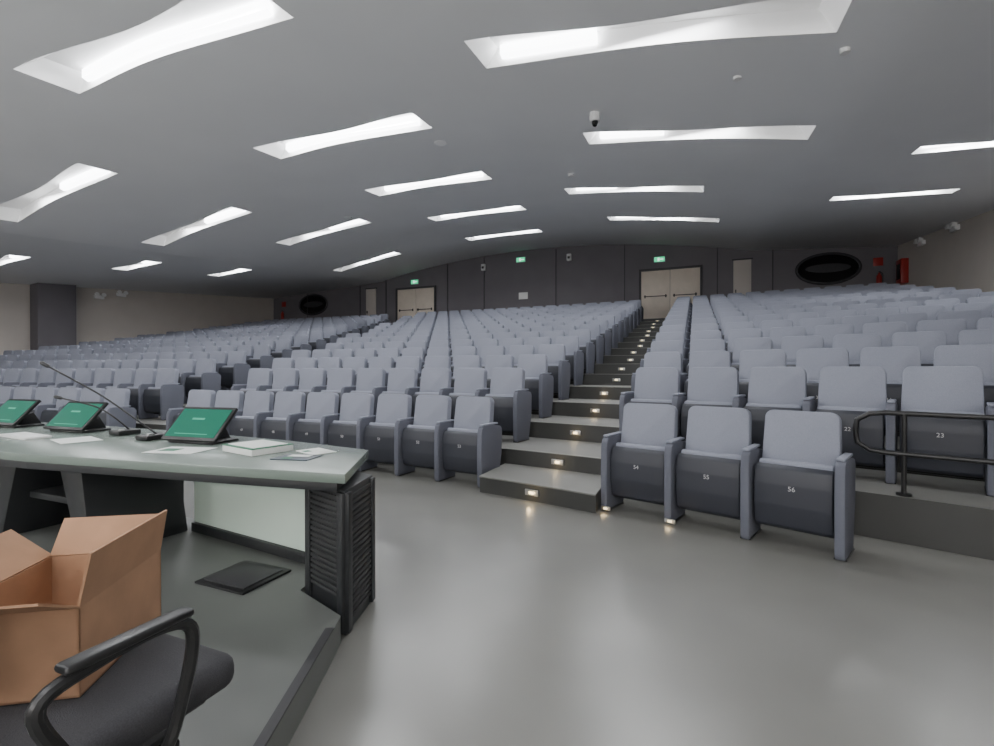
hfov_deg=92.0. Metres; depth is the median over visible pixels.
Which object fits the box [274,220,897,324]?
wall
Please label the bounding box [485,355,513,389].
seat
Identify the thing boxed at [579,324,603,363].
seat
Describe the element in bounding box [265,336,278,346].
seat
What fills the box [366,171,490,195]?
ceiling light
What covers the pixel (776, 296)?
seat
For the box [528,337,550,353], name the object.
seat
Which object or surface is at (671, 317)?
seat
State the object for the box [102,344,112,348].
seat
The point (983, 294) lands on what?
seat
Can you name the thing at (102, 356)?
seat
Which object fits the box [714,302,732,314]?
seat
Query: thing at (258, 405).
seat
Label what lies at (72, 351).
seat
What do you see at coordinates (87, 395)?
seat
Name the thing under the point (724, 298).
seat
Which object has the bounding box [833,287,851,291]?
seat
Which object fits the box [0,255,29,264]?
ceiling light
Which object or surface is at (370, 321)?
seat
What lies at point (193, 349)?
seat
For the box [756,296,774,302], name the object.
seat
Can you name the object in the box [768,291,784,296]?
seat
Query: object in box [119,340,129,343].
seat
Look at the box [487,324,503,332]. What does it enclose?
seat
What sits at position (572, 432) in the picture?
step light
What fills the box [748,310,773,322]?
seat
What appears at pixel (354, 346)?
seat
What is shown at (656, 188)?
ceiling light
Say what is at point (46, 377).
seat
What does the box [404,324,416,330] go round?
seat
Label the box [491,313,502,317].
seat
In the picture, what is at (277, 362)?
seat
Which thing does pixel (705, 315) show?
seat
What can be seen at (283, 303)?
fire extinguisher
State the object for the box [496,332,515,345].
seat
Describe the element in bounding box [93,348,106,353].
seat
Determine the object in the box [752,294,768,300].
seat
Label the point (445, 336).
seat
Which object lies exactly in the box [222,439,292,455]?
closed book
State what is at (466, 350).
seat
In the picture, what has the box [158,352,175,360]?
seat
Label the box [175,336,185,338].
seat
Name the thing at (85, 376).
seat
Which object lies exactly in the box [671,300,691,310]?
seat
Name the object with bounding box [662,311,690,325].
seat
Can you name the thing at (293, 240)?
ceiling light
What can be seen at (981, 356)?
seat
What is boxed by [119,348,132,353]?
seat
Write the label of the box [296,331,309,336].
seat
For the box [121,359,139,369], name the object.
seat
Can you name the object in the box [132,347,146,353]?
seat
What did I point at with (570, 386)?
step nosing
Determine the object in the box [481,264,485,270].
wall speaker
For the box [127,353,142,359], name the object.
seat
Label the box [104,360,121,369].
seat
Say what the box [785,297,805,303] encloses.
seat
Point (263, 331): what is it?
seat
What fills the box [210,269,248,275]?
ceiling light
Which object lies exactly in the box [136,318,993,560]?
tiers
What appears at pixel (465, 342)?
seat
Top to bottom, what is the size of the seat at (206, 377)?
0.909 m
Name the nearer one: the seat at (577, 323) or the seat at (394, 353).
the seat at (394, 353)
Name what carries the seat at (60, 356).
on the tiers
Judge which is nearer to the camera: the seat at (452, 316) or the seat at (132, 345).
the seat at (132, 345)
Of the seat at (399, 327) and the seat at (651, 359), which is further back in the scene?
the seat at (399, 327)
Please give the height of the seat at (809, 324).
0.909 m
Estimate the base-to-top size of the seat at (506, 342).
0.909 m
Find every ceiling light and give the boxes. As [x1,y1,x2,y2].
[0,163,117,221]
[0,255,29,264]
[14,0,292,92]
[112,261,160,269]
[141,207,251,245]
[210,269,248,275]
[254,113,431,158]
[276,219,370,244]
[333,252,399,271]
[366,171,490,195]
[428,206,525,220]
[464,0,851,67]
[465,229,541,240]
[565,186,703,193]
[583,125,815,143]
[607,217,718,221]
[829,189,958,200]
[912,141,993,153]
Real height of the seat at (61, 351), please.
0.909 m
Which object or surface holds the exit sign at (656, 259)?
attached to the wall at (595, 273)
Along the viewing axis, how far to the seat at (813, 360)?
5.05 m
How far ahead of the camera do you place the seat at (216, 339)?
15.17 m
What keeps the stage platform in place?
on the floor
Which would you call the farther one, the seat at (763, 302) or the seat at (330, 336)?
the seat at (330, 336)
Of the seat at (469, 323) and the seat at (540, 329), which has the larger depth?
the seat at (469, 323)
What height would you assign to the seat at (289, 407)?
0.909 m
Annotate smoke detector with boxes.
[733,75,741,81]
[839,47,850,55]
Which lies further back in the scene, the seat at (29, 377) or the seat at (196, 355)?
the seat at (196, 355)
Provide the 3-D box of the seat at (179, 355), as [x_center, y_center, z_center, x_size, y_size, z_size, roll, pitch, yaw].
[-7.461,-0.046,11.314,0.544,0.909,0.418,0,0,19]
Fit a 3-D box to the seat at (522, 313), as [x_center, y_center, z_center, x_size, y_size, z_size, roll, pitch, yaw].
[1.007,-1.680,16.666,0.544,0.909,0.417,0,0,24]
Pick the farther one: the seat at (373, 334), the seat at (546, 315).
the seat at (546, 315)
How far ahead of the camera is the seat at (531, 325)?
12.41 m
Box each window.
[299,294,327,314]
[795,252,861,284]
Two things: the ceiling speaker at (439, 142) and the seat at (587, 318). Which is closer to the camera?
the ceiling speaker at (439, 142)
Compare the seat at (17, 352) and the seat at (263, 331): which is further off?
the seat at (263, 331)
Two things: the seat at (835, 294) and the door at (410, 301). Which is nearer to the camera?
the seat at (835, 294)
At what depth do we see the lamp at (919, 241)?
14.31 m
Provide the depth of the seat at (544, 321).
13.31 m
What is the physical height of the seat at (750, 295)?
0.909 m
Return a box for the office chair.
[0,606,233,745]
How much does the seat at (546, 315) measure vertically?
0.909 m
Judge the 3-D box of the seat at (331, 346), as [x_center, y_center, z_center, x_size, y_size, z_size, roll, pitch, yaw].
[-3.828,-0.245,11.072,0.615,0.909,0.418,0,0,21]
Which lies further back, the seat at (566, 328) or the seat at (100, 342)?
the seat at (100, 342)
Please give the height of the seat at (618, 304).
0.909 m
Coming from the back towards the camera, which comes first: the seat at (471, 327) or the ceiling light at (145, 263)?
the ceiling light at (145, 263)
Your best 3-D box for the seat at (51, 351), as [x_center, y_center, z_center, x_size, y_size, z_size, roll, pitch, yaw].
[-13.648,-0.267,14.606,0.544,0.909,0.418,0,0,20]
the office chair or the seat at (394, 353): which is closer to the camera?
the office chair
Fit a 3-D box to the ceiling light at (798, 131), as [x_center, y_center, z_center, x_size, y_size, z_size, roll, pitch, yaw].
[3.053,-3.869,7.608,3.300,0.792,0.560,0,0,22]
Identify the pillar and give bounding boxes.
[30,283,75,349]
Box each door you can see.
[365,288,376,315]
[395,285,435,320]
[639,265,702,318]
[732,258,752,294]
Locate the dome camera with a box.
[590,111,599,126]
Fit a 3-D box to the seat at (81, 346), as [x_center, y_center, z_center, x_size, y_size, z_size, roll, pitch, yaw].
[-13.582,-0.474,15.709,0.544,0.909,0.418,0,0,20]
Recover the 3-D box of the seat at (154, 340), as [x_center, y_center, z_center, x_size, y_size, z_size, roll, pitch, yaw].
[-11.445,-0.676,16.046,0.544,0.909,0.417,0,0,20]
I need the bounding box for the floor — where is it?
[184,463,993,745]
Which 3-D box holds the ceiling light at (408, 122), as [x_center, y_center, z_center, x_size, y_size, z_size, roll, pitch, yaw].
[-2.775,-4.247,8.429,3.400,0.364,0.640,0,0,22]
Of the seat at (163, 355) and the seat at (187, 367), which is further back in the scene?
the seat at (163, 355)
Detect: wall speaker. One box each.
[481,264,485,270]
[567,253,571,260]
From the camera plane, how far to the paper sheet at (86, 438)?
3.15 m
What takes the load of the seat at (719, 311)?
on the tiers
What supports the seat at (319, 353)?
on the tiers
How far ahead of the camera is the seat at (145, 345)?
14.83 m
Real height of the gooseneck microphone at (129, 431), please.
0.282 m
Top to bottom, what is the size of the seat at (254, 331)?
0.909 m
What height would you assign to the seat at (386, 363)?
0.909 m
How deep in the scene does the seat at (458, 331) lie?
12.16 m
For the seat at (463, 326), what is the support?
on the tiers
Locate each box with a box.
[0,510,166,705]
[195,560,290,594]
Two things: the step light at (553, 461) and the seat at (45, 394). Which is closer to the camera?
the step light at (553, 461)
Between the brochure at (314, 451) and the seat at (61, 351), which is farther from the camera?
the seat at (61, 351)
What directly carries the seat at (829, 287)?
on the tiers
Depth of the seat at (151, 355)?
11.74 m
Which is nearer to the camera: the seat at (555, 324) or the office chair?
the office chair
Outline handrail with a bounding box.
[852,410,993,496]
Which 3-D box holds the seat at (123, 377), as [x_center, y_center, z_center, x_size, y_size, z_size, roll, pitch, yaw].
[-7.051,0.368,8.981,0.544,0.909,0.418,0,0,18]
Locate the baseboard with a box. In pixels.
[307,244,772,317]
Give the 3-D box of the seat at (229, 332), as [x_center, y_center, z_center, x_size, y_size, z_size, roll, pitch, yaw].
[-9.778,-1.086,17.627,0.544,0.909,0.417,0,0,20]
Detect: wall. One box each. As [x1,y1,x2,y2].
[0,213,273,354]
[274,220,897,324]
[898,209,993,291]
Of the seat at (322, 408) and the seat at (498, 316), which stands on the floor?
the seat at (322, 408)
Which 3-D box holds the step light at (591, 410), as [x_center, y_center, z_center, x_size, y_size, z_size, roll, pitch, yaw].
[1.397,0.537,6.856,0.140,0.055,0.018,0,0,32]
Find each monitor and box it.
[0,399,44,427]
[43,401,110,432]
[161,406,238,444]
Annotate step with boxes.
[479,463,600,512]
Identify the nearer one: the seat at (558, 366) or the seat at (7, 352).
the seat at (558, 366)
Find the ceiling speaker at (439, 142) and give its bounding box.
[434,140,446,145]
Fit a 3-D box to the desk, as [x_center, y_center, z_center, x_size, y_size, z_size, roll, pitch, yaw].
[-3.181,0.809,3.379,5.594,0.740,1.040,0,0,22]
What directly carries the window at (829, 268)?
in the wall at (595, 273)
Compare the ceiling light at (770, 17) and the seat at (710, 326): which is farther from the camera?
the seat at (710, 326)
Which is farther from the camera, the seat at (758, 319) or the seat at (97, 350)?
the seat at (97, 350)
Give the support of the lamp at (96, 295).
attached to the wall at (109, 318)
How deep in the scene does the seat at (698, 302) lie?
14.16 m
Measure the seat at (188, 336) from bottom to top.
0.909 m
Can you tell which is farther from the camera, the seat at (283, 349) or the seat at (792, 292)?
the seat at (792, 292)
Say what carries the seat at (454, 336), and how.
on the tiers
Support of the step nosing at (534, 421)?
on the tiers
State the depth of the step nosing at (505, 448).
5.03 m
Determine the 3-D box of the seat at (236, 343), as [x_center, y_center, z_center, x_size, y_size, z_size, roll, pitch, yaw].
[-7.351,-0.460,13.459,0.544,0.909,0.417,0,0,20]
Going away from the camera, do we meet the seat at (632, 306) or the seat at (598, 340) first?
the seat at (598, 340)
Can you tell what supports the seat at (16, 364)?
on the tiers
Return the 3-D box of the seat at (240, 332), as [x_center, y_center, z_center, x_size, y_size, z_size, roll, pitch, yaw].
[-9.261,-1.085,17.434,0.544,0.909,0.417,0,0,20]
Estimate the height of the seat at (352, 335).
0.909 m
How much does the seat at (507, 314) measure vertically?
0.909 m
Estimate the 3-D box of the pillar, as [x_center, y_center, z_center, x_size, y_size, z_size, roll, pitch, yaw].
[-16.248,-1.211,17.601,0.500,4.600,1.150,0,0,22]
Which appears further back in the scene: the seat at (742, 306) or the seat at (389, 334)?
the seat at (389, 334)
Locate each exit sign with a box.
[411,279,418,284]
[516,257,525,262]
[654,256,664,262]
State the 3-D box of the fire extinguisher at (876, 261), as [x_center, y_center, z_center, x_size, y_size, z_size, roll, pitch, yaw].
[12.999,-3.398,16.337,0.280,1.090,0.195,0,0,22]
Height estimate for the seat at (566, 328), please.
0.909 m
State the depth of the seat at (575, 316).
13.97 m
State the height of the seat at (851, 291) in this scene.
0.909 m
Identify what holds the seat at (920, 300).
on the tiers
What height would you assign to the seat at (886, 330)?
0.909 m
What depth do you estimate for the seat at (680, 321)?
9.77 m
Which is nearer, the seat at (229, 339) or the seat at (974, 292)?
the seat at (974, 292)
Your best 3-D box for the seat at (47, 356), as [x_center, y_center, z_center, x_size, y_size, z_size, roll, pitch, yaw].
[-12.153,-0.057,12.948,0.544,0.909,0.418,0,0,19]
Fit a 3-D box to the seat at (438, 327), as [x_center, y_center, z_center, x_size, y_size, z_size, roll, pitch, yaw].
[-1.584,-0.860,13.420,0.544,0.909,0.417,0,0,22]
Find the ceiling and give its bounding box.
[0,0,993,298]
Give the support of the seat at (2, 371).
on the tiers
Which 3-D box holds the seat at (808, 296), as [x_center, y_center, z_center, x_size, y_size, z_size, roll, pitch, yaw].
[8.373,-1.655,12.661,0.544,0.909,0.417,0,0,31]
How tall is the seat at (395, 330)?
0.909 m
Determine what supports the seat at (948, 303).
on the tiers
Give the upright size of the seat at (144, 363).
0.909 m
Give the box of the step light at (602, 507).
[601,505,610,510]
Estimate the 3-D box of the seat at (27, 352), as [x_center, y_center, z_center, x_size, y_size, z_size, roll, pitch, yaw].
[-14.688,-0.269,14.976,0.544,0.909,0.417,0,0,20]
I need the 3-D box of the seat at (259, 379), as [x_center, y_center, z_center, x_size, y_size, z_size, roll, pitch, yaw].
[-3.986,0.375,7.892,0.615,0.909,0.417,0,0,21]
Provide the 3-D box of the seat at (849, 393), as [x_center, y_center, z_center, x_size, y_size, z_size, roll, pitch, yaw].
[2.983,0.400,3.999,0.544,0.909,0.418,0,0,42]
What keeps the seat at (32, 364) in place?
on the tiers
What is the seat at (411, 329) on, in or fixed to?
on the tiers
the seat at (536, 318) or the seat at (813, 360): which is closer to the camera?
the seat at (813, 360)
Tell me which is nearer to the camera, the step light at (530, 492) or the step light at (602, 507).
the step light at (602, 507)
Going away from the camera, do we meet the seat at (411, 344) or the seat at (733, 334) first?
the seat at (733, 334)
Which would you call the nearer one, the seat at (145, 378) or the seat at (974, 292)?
the seat at (145, 378)
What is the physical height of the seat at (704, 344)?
0.909 m
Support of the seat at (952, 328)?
on the tiers
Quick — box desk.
[0,422,374,634]
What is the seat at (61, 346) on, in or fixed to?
on the tiers
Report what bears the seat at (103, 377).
on the tiers
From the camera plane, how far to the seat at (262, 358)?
11.78 m
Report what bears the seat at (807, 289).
on the tiers
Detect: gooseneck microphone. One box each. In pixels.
[40,361,163,440]
[53,395,140,435]
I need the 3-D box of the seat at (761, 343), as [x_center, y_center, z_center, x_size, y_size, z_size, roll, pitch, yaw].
[3.368,-0.015,6.296,0.544,0.909,0.417,0,0,37]
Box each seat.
[0,355,7,360]
[0,361,12,368]
[0,369,5,384]
[0,369,22,386]
[0,386,14,406]
[3,350,13,354]
[6,355,19,360]
[9,369,39,387]
[12,361,26,368]
[13,350,24,354]
[13,387,36,399]
[18,355,31,360]
[24,350,35,354]
[26,360,40,368]
[29,369,57,387]
[31,354,43,360]
[31,387,58,421]
[35,350,46,354]
[38,346,48,349]
[40,387,81,421]
[41,360,56,368]
[43,354,56,360]
[46,349,57,353]
[47,368,75,387]
[48,346,58,349]
[56,354,70,360]
[56,360,72,368]
[57,349,69,354]
[58,345,68,349]
[66,368,94,387]
[69,345,79,349]
[69,349,81,353]
[70,354,84,360]
[71,360,88,369]
[79,345,90,348]
[80,388,105,401]
[81,349,93,353]
[82,368,114,388]
[84,353,98,360]
[87,360,104,369]
[88,341,97,344]
[90,344,101,348]
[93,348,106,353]
[98,341,108,344]
[98,353,112,360]
[98,388,135,427]
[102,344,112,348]
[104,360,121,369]
[104,368,137,416]
[106,348,119,353]
[108,341,118,344]
[112,353,127,360]
[113,344,124,348]
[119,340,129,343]
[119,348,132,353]
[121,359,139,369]
[125,343,136,347]
[125,368,158,418]
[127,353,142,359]
[129,340,140,343]
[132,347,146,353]
[137,343,148,347]
[139,359,157,368]
[140,340,151,343]
[143,337,153,339]
[143,352,158,359]
[143,368,183,419]
[146,347,160,353]
[149,343,161,347]
[152,339,162,342]
[157,359,176,369]
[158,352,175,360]
[160,347,174,352]
[162,342,174,346]
[163,339,174,342]
[164,336,174,338]
[166,390,215,429]
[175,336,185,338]
[175,339,186,342]
[175,342,187,347]
[175,346,189,352]
[175,352,192,360]
[176,359,196,403]
[185,359,220,397]
[186,335,196,338]
[187,338,198,342]
[188,342,201,346]
[190,346,204,352]
[192,352,209,360]
[197,335,207,338]
[199,338,211,342]
[202,341,215,347]
[205,346,220,353]
[206,332,215,336]
[208,334,219,338]
[210,351,228,389]
[212,337,224,341]
[215,390,244,433]
[216,341,229,346]
[219,351,249,387]
[220,334,231,338]
[221,345,236,352]
[225,337,237,341]
[227,331,237,334]
[229,391,274,437]
[230,341,244,348]
[231,368,272,395]
[232,334,243,337]
[237,345,253,361]
[238,331,249,334]
[238,337,250,341]
[244,333,256,338]
[245,340,259,346]
[246,345,273,368]
[250,330,260,333]
[251,336,264,341]
[257,333,268,337]
[260,340,275,351]
[260,391,305,440]
[262,330,272,335]
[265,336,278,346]
[266,368,298,403]
[270,332,281,338]
[271,339,292,357]
[272,358,294,375]
[274,329,284,334]
[280,335,293,345]
[283,332,295,337]
[286,329,297,333]
[291,335,311,355]
[291,350,310,367]
[291,368,326,411]
[293,392,339,444]
[295,358,317,380]
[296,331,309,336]
[298,328,309,337]
[300,326,310,331]
[308,331,325,356]
[309,328,322,339]
[312,349,331,366]
[318,357,341,384]
[321,368,355,415]
[323,325,334,331]
[323,327,338,343]
[325,343,343,356]
[328,393,377,471]
[333,349,353,367]
[336,324,347,337]
[336,337,352,348]
[343,357,367,385]
[345,342,363,356]
[346,333,360,341]
[347,322,359,332]
[350,368,386,417]
[354,337,370,348]
[355,348,376,367]
[356,320,368,336]
[362,332,377,341]
[364,394,414,475]
[365,317,376,328]
[365,342,383,356]
[369,329,382,336]
[369,357,393,387]
[372,336,389,347]
[373,316,382,325]
[374,325,387,331]
[378,348,399,367]
[379,314,389,322]
[379,323,391,327]
[379,332,394,340]
[379,368,419,396]
[384,328,398,335]
[385,341,404,355]
[389,325,401,331]
[391,336,408,347]
[393,322,404,327]
[396,320,407,324]
[396,331,411,340]
[396,356,421,377]
[400,327,414,335]
[402,347,424,365]
[402,395,454,480]
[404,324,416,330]
[407,321,418,327]
[407,341,426,356]
[409,319,420,324]
[411,335,428,349]
[411,368,453,419]
[414,331,430,342]
[417,327,431,338]
[417,356,452,388]
[419,324,432,332]
[421,321,433,329]
[421,347,452,370]
[423,318,434,326]
[424,340,451,360]
[427,334,450,350]
[430,326,449,340]
[432,330,450,341]
[435,320,449,329]
[435,323,449,332]
[436,318,449,325]
[442,396,501,487]
[447,368,489,421]
[449,315,461,324]
[449,317,462,327]
[449,320,463,331]
[449,322,464,334]
[450,325,466,339]
[450,329,468,345]
[450,334,470,352]
[450,339,473,362]
[451,346,476,371]
[451,355,481,386]
[464,317,476,322]
[465,319,478,326]
[467,322,481,330]
[469,325,484,334]
[471,328,488,339]
[473,333,492,346]
[476,339,498,355]
[477,314,488,318]
[479,316,491,321]
[480,346,504,368]
[481,318,494,324]
[484,321,498,328]
[484,368,531,442]
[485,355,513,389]
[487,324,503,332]
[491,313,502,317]
[491,328,509,338]
[494,315,506,320]
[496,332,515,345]
[497,317,511,323]
[502,320,516,327]
[502,338,523,354]
[505,312,517,316]
[506,323,523,331]
[509,314,522,319]
[509,345,534,367]
[512,327,530,337]
[514,317,528,322]
[517,354,553,417]
[519,331,539,344]
[520,312,532,316]
[520,319,535,326]
[525,314,538,318]
[526,322,543,330]
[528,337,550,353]
[529,309,540,313]
[531,316,545,321]
[534,326,552,336]
[535,311,547,315]
[538,318,554,325]
[538,344,570,399]
[541,313,554,317]
[543,330,564,343]
[546,321,563,330]
[549,315,563,320]
[550,310,563,314]
[555,336,583,385]
[556,325,575,335]
[557,317,573,324]
[558,312,571,317]
[566,309,579,313]
[567,314,581,320]
[567,320,585,329]
[568,329,594,373]
[573,307,585,310]
[575,311,589,316]
[577,316,593,323]
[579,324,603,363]
[582,308,595,312]
[585,313,600,319]
[589,306,601,309]
[589,319,611,355]
[592,310,606,315]
[597,315,617,347]
[599,307,612,311]
[601,403,685,521]
[604,305,617,308]
[604,312,623,341]
[609,303,621,306]
[610,309,628,336]
[616,306,632,332]
[619,367,686,440]
[620,304,636,328]
[625,302,639,324]
[629,300,643,321]
[631,352,687,393]
[640,340,688,372]
[647,332,689,358]
[652,325,689,347]
[657,319,690,338]
[659,315,690,332]
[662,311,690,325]
[665,308,691,321]
[667,305,691,316]
[669,302,691,313]
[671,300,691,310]
[676,298,691,307]
[676,406,762,539]
[681,367,747,440]
[684,351,730,395]
[686,339,731,375]
[687,330,726,360]
[688,323,722,349]
[689,318,716,340]
[690,309,712,327]
[690,313,714,333]
[691,301,709,314]
[691,303,710,318]
[691,306,711,322]
[693,299,708,301]
[710,294,723,304]
[711,296,725,305]
[711,297,727,309]
[713,299,729,313]
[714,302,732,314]
[715,304,735,319]
[717,308,738,324]
[719,311,743,330]
[721,316,748,339]
[724,321,754,350]
[727,293,741,298]
[728,328,761,360]
[729,294,744,301]
[731,296,747,303]
[731,337,772,370]
[734,298,751,307]
[737,300,755,310]
[739,349,785,399]
[740,303,760,313]
[744,306,766,316]
[744,367,816,449]
[745,291,760,296]
[748,293,764,298]
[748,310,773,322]
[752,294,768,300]
[754,314,781,328]
[754,410,855,561]
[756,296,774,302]
[760,299,780,305]
[760,319,792,336]
[764,290,779,294]
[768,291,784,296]
[769,326,805,348]
[773,293,790,298]
[779,295,797,300]
[780,335,823,366]
[784,289,799,292]
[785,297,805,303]
[788,312,817,326]
[789,290,806,294]
[795,291,813,296]
[796,348,848,406]
[799,317,833,335]
[803,293,822,299]
[804,287,820,291]
[811,288,828,293]
[811,295,832,302]
[814,324,853,347]
[815,366,897,483]
[818,290,837,295]
[821,297,844,305]
[825,286,841,289]
[825,310,856,324]
[828,291,848,297]
[832,300,859,309]
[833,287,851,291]
[833,333,880,366]
[838,293,861,300]
[841,315,878,333]
[842,288,862,293]
[846,284,863,288]
[847,303,877,315]
[851,295,876,303]
[853,290,875,295]
[856,285,875,289]
[860,346,920,432]
[863,322,906,346]
[864,307,899,322]
[865,298,894,307]
[866,291,890,298]
[867,286,888,291]
[868,282,886,286]
[880,283,899,287]
[881,288,903,293]
[882,293,909,301]
[884,301,916,312]
[887,312,927,331]
[892,331,946,365]
[893,284,915,289]
[896,289,922,296]
[899,366,993,496]
[900,296,931,305]
[907,305,944,319]
[909,286,933,291]
[915,291,944,299]
[916,319,966,344]
[923,298,959,310]
[928,287,955,293]
[934,344,993,408]
[936,310,981,329]
[938,293,971,303]
[950,289,981,296]
[953,302,993,317]
[958,329,993,344]
[966,296,993,302]
[976,317,993,328]
[978,291,993,296]
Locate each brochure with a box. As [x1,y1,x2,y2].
[270,454,322,460]
[296,448,336,454]
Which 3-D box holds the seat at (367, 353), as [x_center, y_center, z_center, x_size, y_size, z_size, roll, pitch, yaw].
[-2.646,-0.035,9.529,0.544,0.909,0.417,0,0,22]
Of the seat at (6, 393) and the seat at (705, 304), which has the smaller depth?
the seat at (6, 393)
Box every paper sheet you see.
[0,432,51,439]
[50,436,101,443]
[141,447,214,453]
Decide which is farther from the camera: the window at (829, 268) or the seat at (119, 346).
the window at (829, 268)
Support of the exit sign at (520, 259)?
attached to the wall at (595, 273)
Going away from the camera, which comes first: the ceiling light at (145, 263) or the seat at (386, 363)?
the seat at (386, 363)
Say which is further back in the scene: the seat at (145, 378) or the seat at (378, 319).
the seat at (378, 319)
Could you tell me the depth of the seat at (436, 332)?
12.37 m
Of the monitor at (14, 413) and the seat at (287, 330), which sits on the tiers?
the seat at (287, 330)
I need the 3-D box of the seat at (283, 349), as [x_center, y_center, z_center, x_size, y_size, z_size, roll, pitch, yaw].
[-5.794,-0.456,12.894,0.544,0.909,0.418,0,0,20]
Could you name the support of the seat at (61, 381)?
on the tiers
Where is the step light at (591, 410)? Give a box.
[590,408,599,412]
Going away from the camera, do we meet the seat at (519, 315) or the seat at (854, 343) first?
the seat at (854, 343)
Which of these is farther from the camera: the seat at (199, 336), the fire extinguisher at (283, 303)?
the fire extinguisher at (283, 303)
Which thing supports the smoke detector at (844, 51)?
attached to the ceiling
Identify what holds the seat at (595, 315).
on the tiers
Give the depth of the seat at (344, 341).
12.25 m
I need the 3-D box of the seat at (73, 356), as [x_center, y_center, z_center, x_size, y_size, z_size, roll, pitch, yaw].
[-11.110,-0.054,12.585,0.544,0.909,0.418,0,0,19]
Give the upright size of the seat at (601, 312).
0.909 m
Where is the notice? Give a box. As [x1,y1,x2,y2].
[519,292,527,298]
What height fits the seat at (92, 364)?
0.909 m
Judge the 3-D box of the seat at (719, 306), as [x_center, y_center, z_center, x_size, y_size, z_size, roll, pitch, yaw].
[5.704,-1.250,11.928,0.544,0.909,0.418,0,0,32]
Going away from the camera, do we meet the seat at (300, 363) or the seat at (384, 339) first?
the seat at (300, 363)
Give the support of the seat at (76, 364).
on the tiers
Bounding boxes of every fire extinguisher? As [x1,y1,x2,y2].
[281,302,285,318]
[873,257,882,282]
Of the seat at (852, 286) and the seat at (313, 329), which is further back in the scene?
the seat at (313, 329)
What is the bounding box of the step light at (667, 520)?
[665,518,675,523]
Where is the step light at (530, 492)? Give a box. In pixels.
[525,489,538,496]
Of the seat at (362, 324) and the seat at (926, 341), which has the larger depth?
the seat at (362, 324)
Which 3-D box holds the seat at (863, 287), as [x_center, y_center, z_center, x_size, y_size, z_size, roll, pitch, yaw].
[10.597,-2.062,13.725,0.544,0.909,0.418,0,0,30]
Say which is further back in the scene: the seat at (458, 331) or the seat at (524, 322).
the seat at (524, 322)
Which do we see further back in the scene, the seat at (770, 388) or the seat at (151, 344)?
the seat at (151, 344)
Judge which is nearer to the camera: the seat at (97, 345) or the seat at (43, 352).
the seat at (43, 352)
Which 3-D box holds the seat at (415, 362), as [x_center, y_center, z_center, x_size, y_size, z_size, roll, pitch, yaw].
[-1.501,0.175,7.984,0.544,0.909,0.418,0,0,23]
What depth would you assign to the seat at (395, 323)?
16.35 m
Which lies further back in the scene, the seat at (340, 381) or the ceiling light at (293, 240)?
the ceiling light at (293, 240)
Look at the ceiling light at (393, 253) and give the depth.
20.13 m
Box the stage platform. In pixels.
[20,517,340,745]
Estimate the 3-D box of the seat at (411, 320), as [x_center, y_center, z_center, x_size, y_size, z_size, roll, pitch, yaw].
[-2.968,-1.483,17.212,0.544,0.909,0.418,0,0,22]
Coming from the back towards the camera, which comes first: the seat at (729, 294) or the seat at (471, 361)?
the seat at (729, 294)
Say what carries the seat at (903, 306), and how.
on the tiers
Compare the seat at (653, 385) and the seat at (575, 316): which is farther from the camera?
the seat at (575, 316)
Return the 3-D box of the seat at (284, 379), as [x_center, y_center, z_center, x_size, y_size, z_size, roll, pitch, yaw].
[-3.436,0.377,7.682,0.544,0.909,0.418,0,0,21]
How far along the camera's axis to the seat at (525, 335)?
10.34 m
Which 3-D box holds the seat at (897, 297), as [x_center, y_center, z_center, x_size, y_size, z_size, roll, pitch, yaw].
[8.517,-1.239,10.180,0.544,0.909,0.418,0,0,32]
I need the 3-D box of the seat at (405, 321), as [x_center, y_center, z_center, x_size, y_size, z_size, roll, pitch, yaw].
[-3.516,-1.485,17.427,0.615,0.909,0.418,0,0,21]
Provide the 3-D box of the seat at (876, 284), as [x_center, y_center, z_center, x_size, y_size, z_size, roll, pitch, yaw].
[11.475,-2.266,14.403,0.544,0.909,0.418,0,0,29]
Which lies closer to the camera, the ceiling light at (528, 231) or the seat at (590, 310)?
the seat at (590, 310)
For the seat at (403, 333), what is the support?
on the tiers
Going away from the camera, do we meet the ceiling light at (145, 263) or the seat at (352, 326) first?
the ceiling light at (145, 263)
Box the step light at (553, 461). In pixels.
[551,459,563,464]
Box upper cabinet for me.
[896,258,908,284]
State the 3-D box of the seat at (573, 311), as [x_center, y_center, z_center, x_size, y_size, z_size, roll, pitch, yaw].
[2.518,-1.676,15.968,0.544,0.909,0.418,0,0,26]
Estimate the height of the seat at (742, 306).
0.909 m
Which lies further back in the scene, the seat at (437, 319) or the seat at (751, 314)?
the seat at (437, 319)
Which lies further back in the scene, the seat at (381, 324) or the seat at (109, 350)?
the seat at (381, 324)
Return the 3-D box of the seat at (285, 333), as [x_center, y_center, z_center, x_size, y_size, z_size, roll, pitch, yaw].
[-6.727,-0.872,15.404,0.544,0.909,0.418,0,0,20]
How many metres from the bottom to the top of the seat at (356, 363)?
0.909 m
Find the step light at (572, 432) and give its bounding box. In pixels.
[570,430,580,434]
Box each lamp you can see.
[93,292,106,298]
[116,290,127,296]
[913,237,925,246]
[945,222,959,232]
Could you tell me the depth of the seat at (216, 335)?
16.62 m
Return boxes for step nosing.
[505,448,600,458]
[534,421,618,427]
[555,401,610,403]
[570,386,630,387]
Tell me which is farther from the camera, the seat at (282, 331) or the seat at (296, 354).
the seat at (282, 331)
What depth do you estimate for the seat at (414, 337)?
11.43 m
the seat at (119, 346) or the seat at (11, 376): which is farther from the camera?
the seat at (119, 346)
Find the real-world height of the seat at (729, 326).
0.909 m
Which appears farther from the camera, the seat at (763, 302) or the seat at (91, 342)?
the seat at (91, 342)
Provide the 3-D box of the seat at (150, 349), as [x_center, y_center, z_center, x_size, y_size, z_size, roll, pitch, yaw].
[-9.486,-0.258,13.127,0.544,0.909,0.417,0,0,20]

